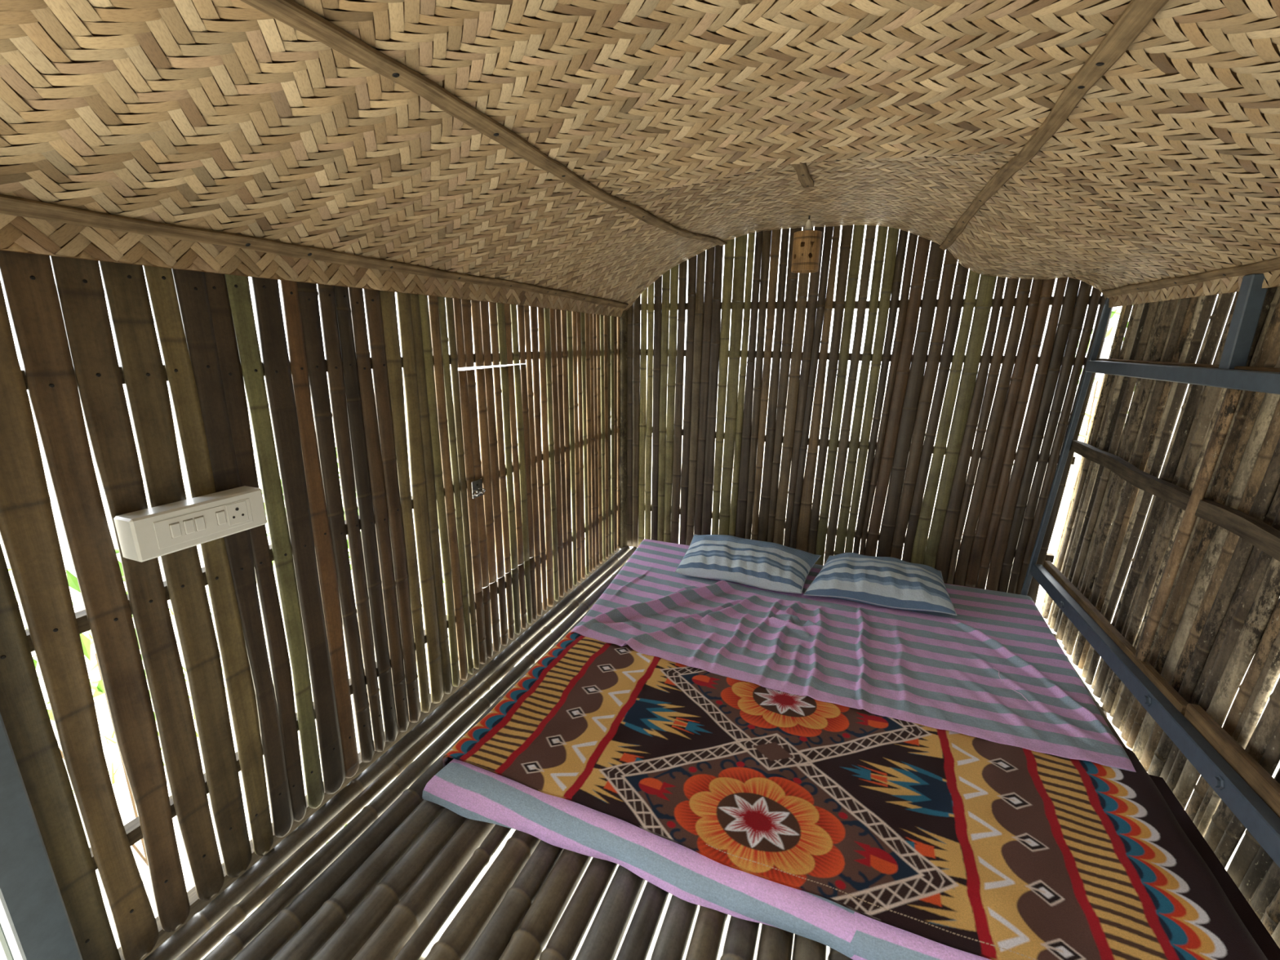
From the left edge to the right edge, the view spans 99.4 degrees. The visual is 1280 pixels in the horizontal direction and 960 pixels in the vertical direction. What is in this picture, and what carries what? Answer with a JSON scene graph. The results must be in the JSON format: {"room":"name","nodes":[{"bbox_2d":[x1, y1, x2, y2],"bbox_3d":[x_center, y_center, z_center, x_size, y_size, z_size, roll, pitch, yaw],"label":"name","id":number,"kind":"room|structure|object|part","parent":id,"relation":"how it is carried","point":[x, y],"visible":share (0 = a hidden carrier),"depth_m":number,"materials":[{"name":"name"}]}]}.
{"room":"traditional dwelling","nodes":[
{"label":"traditional dwelling","id":0,"kind":"room"},
{"bbox_2d":[0,250,620,959],"bbox_3d":[-0.594,0.033,1.995,0.063,1.474,2.540,6,16,21],"label":"wall","id":1,"kind":"structure","parent":0,"point":[205,322],"depth_m":1.21,"materials":[{"name":"brown wood"}]},
{"bbox_2d":[0,712,82,959],"bbox_3d":[-1.408,0.317,0.923,0.873,1.420,0.063,5,15,16],"label":"metal post","id":2,"kind":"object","parent":1,"relation":"in","point":[35,924],"depth_m":0.88,"materials":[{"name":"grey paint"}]},
{"bbox_3d":[-1.447,0.308,0.917,0.800,1.340,0.030,5,15,15],"label":"panel","id":3,"kind":"part","parent":2,"relation":"part of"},
{"bbox_2d":[113,485,266,562],"bbox_3d":[-0.881,0.081,1.083,0.059,0.082,0.235,6,16,21],"label":"board","id":4,"kind":"object","parent":1,"relation":"attached to","point":[147,534],"visible":1,"depth_m":1.04,"materials":[{"name":"beige plastic"}]},
{"bbox_2d":[153,498,253,549],"bbox_3d":[-0.856,0.084,1.074,0.001,0.052,0.172,6,16,21],"label":"switch","id":5,"kind":"object","parent":4,"relation":"attached to","point":[184,527],"depth_m":1.06,"materials":[{"name":"beige plastic"}]},
{"bbox_2d":[225,500,248,525],"bbox_3d":[-0.834,0.068,1.125,0.002,0.044,0.040,6,16,21],"label":"socket","id":6,"kind":"object","parent":4,"relation":"attached to","point":[237,512],"depth_m":1.12,"materials":[{"name":"beige plastic"}]},
{"bbox_3d":[-0.591,-0.420,1.878,0.030,0.036,2.540,6,16,21],"label":"rail","id":7,"kind":"part","parent":1,"relation":"part of","materials":[{"name":"brown wood"}]},
{"bbox_3d":[-0.595,-0.003,1.986,0.030,0.036,2.540,6,16,21],"label":"rail","id":8,"kind":"part","parent":1,"relation":"part of","materials":[{"name":"brown wood"}]},
{"bbox_3d":[-0.598,0.447,2.102,0.030,0.036,2.540,6,16,21],"label":"rail","id":9,"kind":"part","parent":1,"relation":"part of","materials":[{"name":"brown wood"}]},
{"bbox_3d":[-0.610,0.715,2.175,0.040,0.063,2.540,6,16,21],"label":"rail","id":10,"kind":"part","parent":1,"relation":"part of","materials":[{"name":"brown wood"}]},
{"bbox_2d":[457,364,534,593],"bbox_3d":[-0.514,-0.019,2.079,0.053,0.817,0.409,6,16,21],"label":"window","id":11,"kind":"structure","parent":1,"relation":"in","point":[495,511],"depth_m":2.05,"materials":[{"name":"brown wood"}]},
{"bbox_2d":[143,545,1125,959],"bbox_3d":[0.412,0.863,1.745,2.200,0.141,2.610,6,16,21],"label":"floor","id":12,"kind":"structure","parent":0,"point":[384,886],"depth_m":1.23,"materials":[{"name":"brown wood"}]},
{"bbox_2d":[422,758,991,959],"bbox_3d":[0.560,0.688,1.990,1.933,0.074,1.894,6,16,21],"label":"mattress","id":13,"kind":"object","parent":12,"relation":"on","point":[469,791],"visible":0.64,"depth_m":1.23,"materials":[{"name":"pink fabric"}]},
{"bbox_2d":[570,538,1136,772],"bbox_3d":[0.690,0.565,2.293,1.915,0.100,1.156,6,16,21],"label":"sheet","id":14,"kind":"object","parent":13,"relation":"on","point":[935,670],"visible":0.8,"depth_m":2.03,"materials":[{"name":"pink fabric"}]},
{"bbox_2d":[675,533,821,593],"bbox_3d":[0.538,0.385,2.714,0.681,0.127,0.442,6,16,21],"label":"pillow","id":15,"kind":"object","parent":14,"relation":"on","point":[769,566],"visible":1,"depth_m":2.60,"materials":[{"name":"fabric"}]},
{"bbox_2d":[803,552,956,615],"bbox_3d":[1.088,0.441,2.517,0.610,0.127,0.419,5,15,18],"label":"pillow","id":16,"kind":"object","parent":14,"relation":"on","point":[889,582],"visible":1,"depth_m":2.39,"materials":[{"name":"fabric"}]},
{"bbox_2d":[1009,688,1030,702],"bbox_3d":[1.247,0.704,1.778,0.010,0.005,0.077,-2,15,-10],"label":"thread","id":17,"kind":"object","parent":14,"relation":"on","point":[1010,688],"visible":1,"depth_m":1.77},
{"bbox_2d":[442,626,1279,959],"bbox_3d":[0.456,0.804,1.514,1.898,0.087,0.794,6,16,21],"label":"fleece blanket","id":18,"kind":"object","parent":13,"relation":"on","point":[993,851],"visible":0.98,"depth_m":1.35,"materials":[{"name":"multicoloured fabric"}]},
{"bbox_2d":[1020,273,1279,867],"bbox_3d":[1.462,0.187,1.462,0.119,1.431,2.027,6,16,21],"label":"steel frame","id":19,"kind":"object","parent":12,"relation":"on","point":[1258,818],"visible":0.91,"depth_m":1.41,"materials":[{"name":"grey metal"}]},
{"bbox_3d":[1.831,-0.044,2.365,0.117,1.431,0.022,6,16,21],"label":"corner post","id":20,"kind":"part","parent":19,"relation":"part of","materials":[{"name":"grey metal"}]},
{"bbox_2d":[1043,560,1188,715],"bbox_3d":[1.635,0.505,1.941,0.026,0.087,1.131,6,15,20],"label":"wooden plank","id":21,"kind":"object","parent":19,"relation":"on","point":[1172,695],"visible":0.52,"depth_m":1.77,"materials":[{"name":"brown wood"}]},
{"bbox_3d":[1.453,0.610,1.559,0.036,0.117,2.002,6,15,20],"label":"rail","id":22,"kind":"part","parent":19,"relation":"part of","materials":[{"name":"grey metal"}]},
{"bbox_3d":[1.477,-0.244,1.326,0.030,0.059,1.990,6,16,21],"label":"rail","id":23,"kind":"part","parent":19,"relation":"part of","materials":[{"name":"grey metal"}]},
{"bbox_2d":[1095,358,1279,372],"bbox_3d":[1.516,-0.267,1.337,0.026,0.034,1.950,6,16,21],"label":"wooden strip","id":24,"kind":"object","parent":19,"relation":"on","point":[1211,366],"visible":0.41,"depth_m":1.58,"materials":[{"name":"brown wood"}]},
{"bbox_2d":[1184,703,1279,817],"bbox_3d":[1.288,0.687,1.036,0.026,0.083,0.822,6,15,20],"label":"wooden plank","id":25,"kind":"object","parent":19,"relation":"on","point":[1268,788],"visible":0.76,"depth_m":1.23,"materials":[{"name":"brown wood"}]},
{"bbox_2d":[0,0,1279,317],"bbox_3d":[0.268,-0.582,0.979,2.142,0.410,3.470,6,16,21],"label":"ceiling","id":26,"kind":"structure","parent":0,"point":[226,116],"depth_m":0.95,"materials":[{"name":"brown wicker"}]},
{"bbox_2d":[0,194,628,308],"bbox_3d":[-0.711,-0.542,1.357,0.048,0.042,3.370,6,16,21],"label":"batten","id":27,"kind":"object","parent":26,"relation":"attached to","point":[9,205],"visible":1,"depth_m":1.10,"materials":[{"name":"brown wood"}]},
{"bbox_2d":[240,0,726,246],"bbox_3d":[-0.222,-0.731,1.151,0.040,0.104,3.445,6,16,21],"label":"batten","id":28,"kind":"object","parent":26,"relation":"attached to","point":[289,12],"visible":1,"depth_m":0.88,"materials":[{"name":"brown wood"}]},
{"bbox_2d":[737,0,761,4],"bbox_3d":[0.010,-0.566,0.387,0.043,0.020,0.765,6,16,21],"label":"batten","id":29,"kind":"object","parent":26,"relation":"attached to","point":[740,2],"visible":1,"depth_m":0.73,"materials":[{"name":"brown wood"}]},
{"bbox_2d":[792,162,813,187],"bbox_3d":[0.483,-0.915,1.612,0.040,0.019,0.359,6,16,21],"label":"batten","id":30,"kind":"object","parent":26,"relation":"attached to","point":[805,179],"visible":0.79,"depth_m":1.63,"materials":[{"name":"brown wood"}]},
{"bbox_2d":[791,216,822,273],"bbox_3d":[0.718,-1.014,2.334,0.115,0.221,0.115,7,16,25],"label":"pendant lamp","id":31,"kind":"object","parent":26,"relation":"hanging from","point":[806,242],"visible":1,"depth_m":2.30,"materials":[{"name":"brown wood"}]},
{"bbox_2d":[938,0,1168,250],"bbox_3d":[0.682,-0.617,0.806,0.039,0.039,3.439,6,16,21],"label":"batten","id":32,"kind":"object","parent":26,"relation":"attached to","point":[1138,14],"visible":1,"depth_m":0.88,"materials":[{"name":"brown wood"}]},
{"bbox_2d":[1101,257,1279,297],"bbox_3d":[1.226,-0.346,0.630,0.033,0.038,3.399,6,16,21],"label":"batten","id":33,"kind":"object","parent":26,"relation":"attached to","point":[1271,264],"visible":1,"depth_m":1.54,"materials":[{"name":"brown wood"}]},
{"bbox_2d":[619,223,1112,604],"bbox_3d":[0.906,-0.360,2.699,2.178,1.799,0.102,6,16,21],"label":"wall","id":34,"kind":"structure","parent":0,"point":[1005,514],"depth_m":2.65,"materials":[{"name":"brown wood"}]},
{"bbox_3d":[0.914,-0.610,2.672,2.160,0.042,0.030,6,16,21],"label":"rail","id":35,"kind":"part","parent":34,"relation":"part of","materials":[{"name":"brown wood"}]},
{"bbox_3d":[0.910,-0.196,2.779,2.160,0.040,0.030,6,16,21],"label":"rail","id":36,"kind":"part","parent":34,"relation":"part of","materials":[{"name":"brown wood"}]},
{"bbox_3d":[0.907,0.254,2.896,2.160,0.041,0.030,6,16,21],"label":"rail","id":37,"kind":"part","parent":34,"relation":"part of","materials":[{"name":"brown wood"}]},
{"bbox_3d":[0.916,-0.844,2.612,2.160,0.040,0.030,6,16,21],"label":"rail","id":38,"kind":"part","parent":34,"relation":"part of","materials":[{"name":"brown wood"}]},
{"bbox_2d":[1040,286,1279,948],"bbox_3d":[1.563,0.142,1.539,0.099,1.540,2.164,6,16,21],"label":"wall","id":39,"kind":"structure","parent":0,"point":[1203,577],"depth_m":1.57,"materials":[{"name":"brown wood"}]},
{"bbox_3d":[1.517,0.069,1.476,0.028,0.056,1.945,6,16,21],"label":"rail","id":40,"kind":"part","parent":39,"relation":"part of","materials":[{"name":"brown wood"}]},
{"label":"outside","id":41,"kind":"structure","parent":0,"visible":0},
{"bbox_2d":[0,369,1279,959],"bbox_3d":[1.087,1.556,3.283,60.000,0.040,60.000,6,16,21],"label":"ground","id":42,"kind":"structure","parent":41,"point":[120,787],"depth_m":3.84,"materials":[{"name":"white"}]},
{"bbox_2d":[8,549,171,866],"bbox_3d":[-2.222,0.972,2.271,0.705,1.546,0.651,-4,15,-18],"label":"shrub","id":43,"kind":"object","parent":42,"relation":"on","point":[73,582],"visible":0.09,"depth_m":2.09,"materials":[{"name":"green plant"}]},
{"bbox_3d":[-2.266,1.218,2.205,0.009,1.102,0.243,10,17,32],"label":"stem","id":44,"kind":"part","parent":43,"relation":"part of","materials":[{"name":"brown wood"}]},
{"bbox_3d":[-2.161,1.200,2.275,0.100,1.101,0.010,9,17,30],"label":"stem","id":45,"kind":"part","parent":43,"relation":"part of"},
{"bbox_2d":[258,447,359,569],"bbox_3d":[-2.145,0.522,3.800,0.864,1.651,0.804,6,16,21],"label":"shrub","id":46,"kind":"object","parent":42,"relation":"on","point":[268,535],"visible":0.02,"depth_m":3.57,"materials":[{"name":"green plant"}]},
{"bbox_2d":[72,560,551,926],"bbox_3d":[-2.628,1.395,3.382,4.168,0.160,4.576,6,16,21],"label":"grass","id":47,"kind":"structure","parent":42,"relation":"on","point":[171,612],"depth_m":3.20,"materials":[{"name":"green plant"}]},
{"bbox_2d":[1052,308,1135,601],"bbox_3d":[3.801,-0.170,4.611,0.740,2.683,0.755,-1,15,-8],"label":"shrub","id":48,"kind":"object","parent":42,"relation":"on","point":[1108,331],"visible":0.06,"depth_m":4.54,"materials":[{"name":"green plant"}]},
{"bbox_3d":[3.771,0.153,4.721,0.010,2.000,0.029,-5,15,-19],"label":"stem","id":49,"kind":"part","parent":48,"relation":"part of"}
]}

